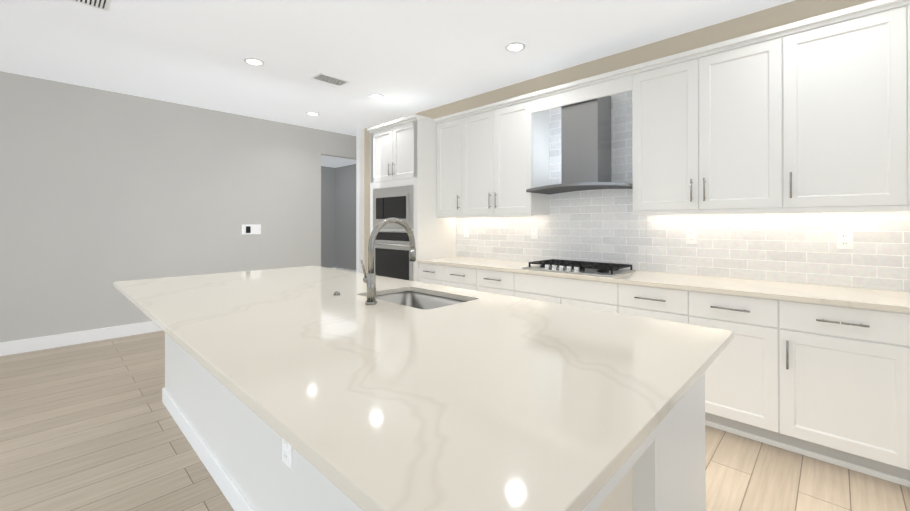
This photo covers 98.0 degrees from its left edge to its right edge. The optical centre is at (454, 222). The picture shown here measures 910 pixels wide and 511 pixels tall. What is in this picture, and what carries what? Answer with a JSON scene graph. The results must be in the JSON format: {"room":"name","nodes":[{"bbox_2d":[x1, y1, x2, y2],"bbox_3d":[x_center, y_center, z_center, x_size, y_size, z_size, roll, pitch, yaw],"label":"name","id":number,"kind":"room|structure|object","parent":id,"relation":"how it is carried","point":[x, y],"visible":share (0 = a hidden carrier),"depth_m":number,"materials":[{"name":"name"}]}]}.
{"room":"kitchen","nodes":[
{"label":"kitchen","id":0,"kind":"room"},
{"bbox_2d":[0,71,355,342],"bbox_3d":[-3.647,-0.081,4.974,0.120,2.850,12.200,0,0,44],"label":"wall","id":1,"kind":"structure","parent":0,"point":[101,191],"depth_m":4.67,"materials":[{"name":"grey paint"}]},
{"bbox_2d":[0,321,162,355],"bbox_3d":[-4.999,1.270,3.465,0.015,0.135,8.159,0,0,44],"label":"baseboard","id":2,"kind":"structure","parent":1,"relation":"attached to","point":[38,343],"depth_m":4.32,"materials":[{"name":"white"}]},
{"bbox_2d":[242,224,260,233],"bbox_3d":[-2.907,0.105,5.646,0.012,0.140,0.255,0,0,44],"label":"light switch panel","id":3,"kind":"object","parent":1,"relation":"attached to","point":[252,229],"visible":1,"depth_m":5.64,"materials":[{"name":"white plastic"}]},
{"bbox_2d":[321,166,334,267],"bbox_3d":[-4.160,-0.061,9.922,0.120,2.850,2.460,0,0,44],"label":"wall","id":4,"kind":"structure","parent":0,"point":[327,173],"depth_m":10.61,"materials":[{"name":"grey paint"}]},
{"bbox_2d":[335,164,355,269],"bbox_3d":[-1.933,-0.062,9.583,3.799,2.850,0.120,0,0,44],"label":"wall","id":5,"kind":"structure","parent":0,"point":[338,217],"depth_m":10.42,"materials":[{"name":"grey paint"}]},
{"bbox_2d":[335,267,355,271],"bbox_3d":[-1.940,1.295,9.490,3.669,0.135,0.016,0,0,44],"label":"baseboard","id":6,"kind":"structure","parent":5,"relation":"attached to","point":[335,267],"depth_m":10.35,"materials":[{"name":"white paint"}]},
{"bbox_2d":[0,0,794,167],"bbox_3d":[-1.874,-1.563,3.275,15.600,0.100,12.200,0,0,44],"label":"ceiling","id":7,"kind":"structure","parent":0,"point":[407,57],"depth_m":3.39,"materials":[{"name":"white paint"}]},
{"bbox_2d":[71,0,111,10],"bbox_3d":[-2.428,-1.511,2.634,0.334,0.010,0.204,0,0,44],"label":"ceiling vent","id":8,"kind":"object","parent":7,"relation":"in","point":[102,4],"visible":1,"depth_m":2.72,"materials":[{"name":"white metal"}]},
{"bbox_2d":[244,58,264,65],"bbox_3d":[-1.890,-1.508,3.720,0.176,0.006,0.176,0,0,44],"label":"recessed light","id":9,"kind":"object","parent":7,"relation":"in","point":[255,61],"visible":1,"depth_m":3.71,"materials":[{"name":"white plastic"}]},
{"bbox_2d":[306,112,318,115],"bbox_3d":[-1.973,-1.501,5.479,0.176,0.006,0.176,0,0,44],"label":"recessed light","id":10,"kind":"object","parent":7,"relation":"in","point":[312,113],"visible":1,"depth_m":5.45,"materials":[{"name":"white plastic"}]},
{"bbox_2d":[311,73,349,86],"bbox_3d":[-1.315,-1.505,4.187,0.200,0.009,0.350,0,0,44],"label":"ceiling vent","id":11,"kind":"object","parent":7,"relation":"in","point":[322,77],"visible":0.98,"depth_m":4.16,"materials":[{"name":"white metal"}]},
{"bbox_2d":[370,94,383,98],"bbox_3d":[-0.933,-1.504,4.728,0.176,0.006,0.176,0,0,44],"label":"recessed light","id":12,"kind":"object","parent":7,"relation":"in","point":[377,96],"visible":1,"depth_m":4.72,"materials":[{"name":"white plastic"}]},
{"bbox_2d":[505,42,525,51],"bbox_3d":[0.521,-1.509,3.413,0.176,0.006,0.176,0,0,44],"label":"recessed light","id":13,"kind":"object","parent":7,"relation":"in","point":[515,47],"visible":1,"depth_m":3.40,"materials":[{"name":"white plastic"}]},
{"bbox_2d":[0,331,909,510],"bbox_3d":[-1.874,1.387,3.262,15.600,0.100,12.200,0,0,44],"label":"floor","id":14,"kind":"structure","parent":0,"point":[90,426],"depth_m":2.25,"materials":[{"name":"brown wood"}]},
{"bbox_2d":[367,114,455,281],"bbox_3d":[-0.563,0.065,5.011,0.963,2.558,0.665,0,0,44],"label":"tall cabinet","id":15,"kind":"object","parent":14,"relation":"on","point":[403,151],"visible":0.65,"depth_m":4.64,"materials":[{"name":"white wood"}]},
{"bbox_2d":[373,185,412,228],"bbox_3d":[-0.593,-0.170,4.963,0.782,0.503,0.538,0,0,44],"label":"built-in microwave","id":16,"kind":"object","parent":15,"relation":"in","point":[393,202],"visible":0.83,"depth_m":4.74,"materials":[{"name":"silver metal"}]},
{"bbox_2d":[374,231,412,280],"bbox_3d":[-0.589,0.476,4.963,0.782,0.735,0.648,0,0,44],"label":"built-in oven","id":17,"kind":"object","parent":15,"relation":"in","point":[391,253],"visible":0.35,"depth_m":4.74,"materials":[{"name":"silver metal"}]},
{"bbox_2d":[419,263,442,285],"bbox_3d":[-0.050,0.897,4.546,0.408,0.888,0.620,0,0,44],"label":"base cabinet","id":18,"kind":"object","parent":14,"relation":"on","point":[428,273],"depth_m":4.32,"materials":[{"name":"white wood"}]},
{"bbox_2d":[417,256,909,312],"bbox_3d":[1.139,0.432,3.384,3.736,0.030,0.648,0,0,44],"label":"countertop","id":19,"kind":"structure","parent":18,"relation":"on","point":[886,300],"depth_m":2.58,"materials":[{"name":"stone"}]},
{"bbox_2d":[522,259,635,276],"bbox_3d":[1.068,0.404,3.447,0.800,0.086,0.510,0,0,44],"label":"cooktop","id":20,"kind":"object","parent":19,"relation":"in","point":[590,268],"visible":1,"depth_m":3.31,"materials":[{"name":"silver metal"}]},
{"bbox_2d":[162,333,705,510],"bbox_3d":[-0.594,0.888,2.226,3.253,0.889,1.171,0,0,44],"label":"kitchen island","id":21,"kind":"object","parent":14,"relation":"on","point":[234,441],"visible":0.17,"depth_m":1.50,"materials":[{"name":"white wood"}]},
{"bbox_2d":[282,438,291,468],"bbox_3d":[-0.615,0.829,1.444,0.075,0.118,0.009,0,0,44],"label":"outlet","id":22,"kind":"object","parent":21,"relation":"attached to","point":[286,453],"visible":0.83,"depth_m":1.44,"materials":[{"name":"white plastic"}]},
{"bbox_2d":[113,266,733,510],"bbox_3d":[-0.662,0.427,2.116,3.341,0.030,1.467,0,0,44],"label":"island countertop","id":23,"kind":"structure","parent":21,"relation":"on","point":[481,401],"depth_m":1.04,"materials":[{"name":"stone"}]},
{"bbox_2d":[361,218,415,304],"bbox_3d":[-0.345,0.193,2.093,0.098,0.435,0.319,0,0,44],"label":"faucet","id":24,"kind":"object","parent":23,"relation":"on","point":[369,279],"visible":1,"depth_m":1.98,"materials":[{"name":"silver metal"}]},
{"bbox_2d":[376,291,467,309],"bbox_3d":[-0.216,0.552,2.198,0.638,0.218,0.428,0,0,44],"label":"sink basin","id":25,"kind":"object","parent":23,"relation":"in","point":[418,300],"visible":0.06,"depth_m":2.45,"materials":[{"name":"silver metal"}]},
{"bbox_2d":[443,265,510,295],"bbox_3d":[0.421,0.895,4.092,0.900,0.888,0.620,0,0,44],"label":"base cabinet","id":26,"kind":"object","parent":14,"relation":"on","point":[482,280],"depth_m":3.85,"materials":[{"name":"white wood"}]},
{"bbox_2d":[511,272,614,311],"bbox_3d":[1.081,0.893,3.458,0.930,0.888,0.620,0,0,44],"label":"base cabinet","id":27,"kind":"object","parent":14,"relation":"on","point":[591,294],"depth_m":3.21,"materials":[{"name":"white wood"}]},
{"bbox_2d":[615,283,774,445],"bbox_3d":[1.747,0.890,2.817,0.920,0.888,0.620,0,0,44],"label":"base cabinet","id":28,"kind":"object","parent":14,"relation":"on","point":[740,382],"depth_m":2.44,"materials":[{"name":"white wood"}]},
{"bbox_2d":[775,299,909,486],"bbox_3d":[2.287,0.888,2.297,0.578,0.888,0.620,0,0,44],"label":"base cabinet","id":29,"kind":"object","parent":14,"relation":"on","point":[827,383],"depth_m":2.09,"materials":[{"name":"white wood"}]},
{"bbox_2d":[364,0,905,291],"bbox_3d":[2.055,-0.089,3.040,9.620,2.850,0.120,0,0,44],"label":"wall","id":30,"kind":"structure","parent":0,"point":[779,15],"depth_m":3.40,"materials":[{"name":"beige paint"}]},
{"bbox_2d":[356,128,363,272],"bbox_3d":[-1.475,-0.075,6.381,0.099,2.849,0.210,0,0,44],"label":"trim","id":31,"kind":"structure","parent":30,"relation":"attached to","point":[359,195],"depth_m":6.30,"materials":[{"name":"white"}]},
{"bbox_2d":[435,116,458,215],"bbox_3d":[0.047,-0.629,4.653,0.408,1.102,0.340,0,0,44],"label":"upper cabinet","id":32,"kind":"object","parent":30,"relation":"attached to","point":[447,130],"depth_m":4.55,"materials":[{"name":"white wood"}]},
{"bbox_2d":[459,96,550,215],"bbox_3d":[0.518,-0.631,4.200,0.900,1.102,0.340,0,0,44],"label":"upper cabinet","id":33,"kind":"object","parent":30,"relation":"attached to","point":[504,148],"depth_m":3.99,"materials":[{"name":"white wood"}]},
{"bbox_2d":[526,96,632,193],"bbox_3d":[1.119,-0.706,3.505,0.910,0.852,0.487,0,0,44],"label":"range hood","id":34,"kind":"object","parent":30,"relation":"attached to","point":[585,145],"visible":0.9,"depth_m":3.46,"materials":[{"name":"silver metal"}]},
{"bbox_2d":[456,91,909,291],"bbox_3d":[1.361,-0.432,3.618,3.736,1.699,0.009,0,0,44],"label":"tile backsplash","id":35,"kind":"structure","parent":30,"relation":"attached to","point":[602,225],"depth_m":3.16,"materials":[{"name":"white tile"}]},
{"bbox_2d":[464,227,468,236],"bbox_3d":[0.135,0.121,4.779,0.075,0.118,0.009,0,0,44],"label":"outlet","id":36,"kind":"object","parent":35,"relation":"attached to","point":[466,231],"visible":1,"depth_m":4.77,"materials":[{"name":"white plastic"}]},
{"bbox_2d":[531,228,537,238],"bbox_3d":[0.827,0.118,4.113,0.075,0.118,0.009,0,0,44],"label":"outlet","id":37,"kind":"object","parent":35,"relation":"attached to","point":[534,233],"visible":1,"depth_m":4.11,"materials":[{"name":"white plastic"}]},
{"bbox_2d":[686,229,696,243],"bbox_3d":[1.865,0.114,3.115,0.075,0.118,0.009,0,0,44],"label":"outlet","id":38,"kind":"object","parent":35,"relation":"attached to","point":[691,236],"visible":1,"depth_m":3.11,"materials":[{"name":"white plastic"}]},
{"bbox_2d":[837,230,852,248],"bbox_3d":[2.484,0.111,2.519,0.075,0.118,0.009,0,0,44],"label":"outlet","id":39,"kind":"object","parent":35,"relation":"attached to","point":[844,239],"visible":1,"depth_m":2.52,"materials":[{"name":"white plastic"}]},
{"bbox_2d":[631,32,778,214],"bbox_3d":[1.845,-0.636,2.923,0.918,1.102,0.340,0,0,44],"label":"upper cabinet","id":40,"kind":"object","parent":30,"relation":"attached to","point":[705,125],"depth_m":2.76,"materials":[{"name":"white wood"}]},
{"bbox_2d":[779,0,909,211],"bbox_3d":[2.384,-0.638,2.405,0.578,1.102,0.340,0,0,44],"label":"upper cabinet","id":41,"kind":"object","parent":30,"relation":"attached to","point":[812,114],"depth_m":2.29,"materials":[{"name":"white wood"}]}
]}

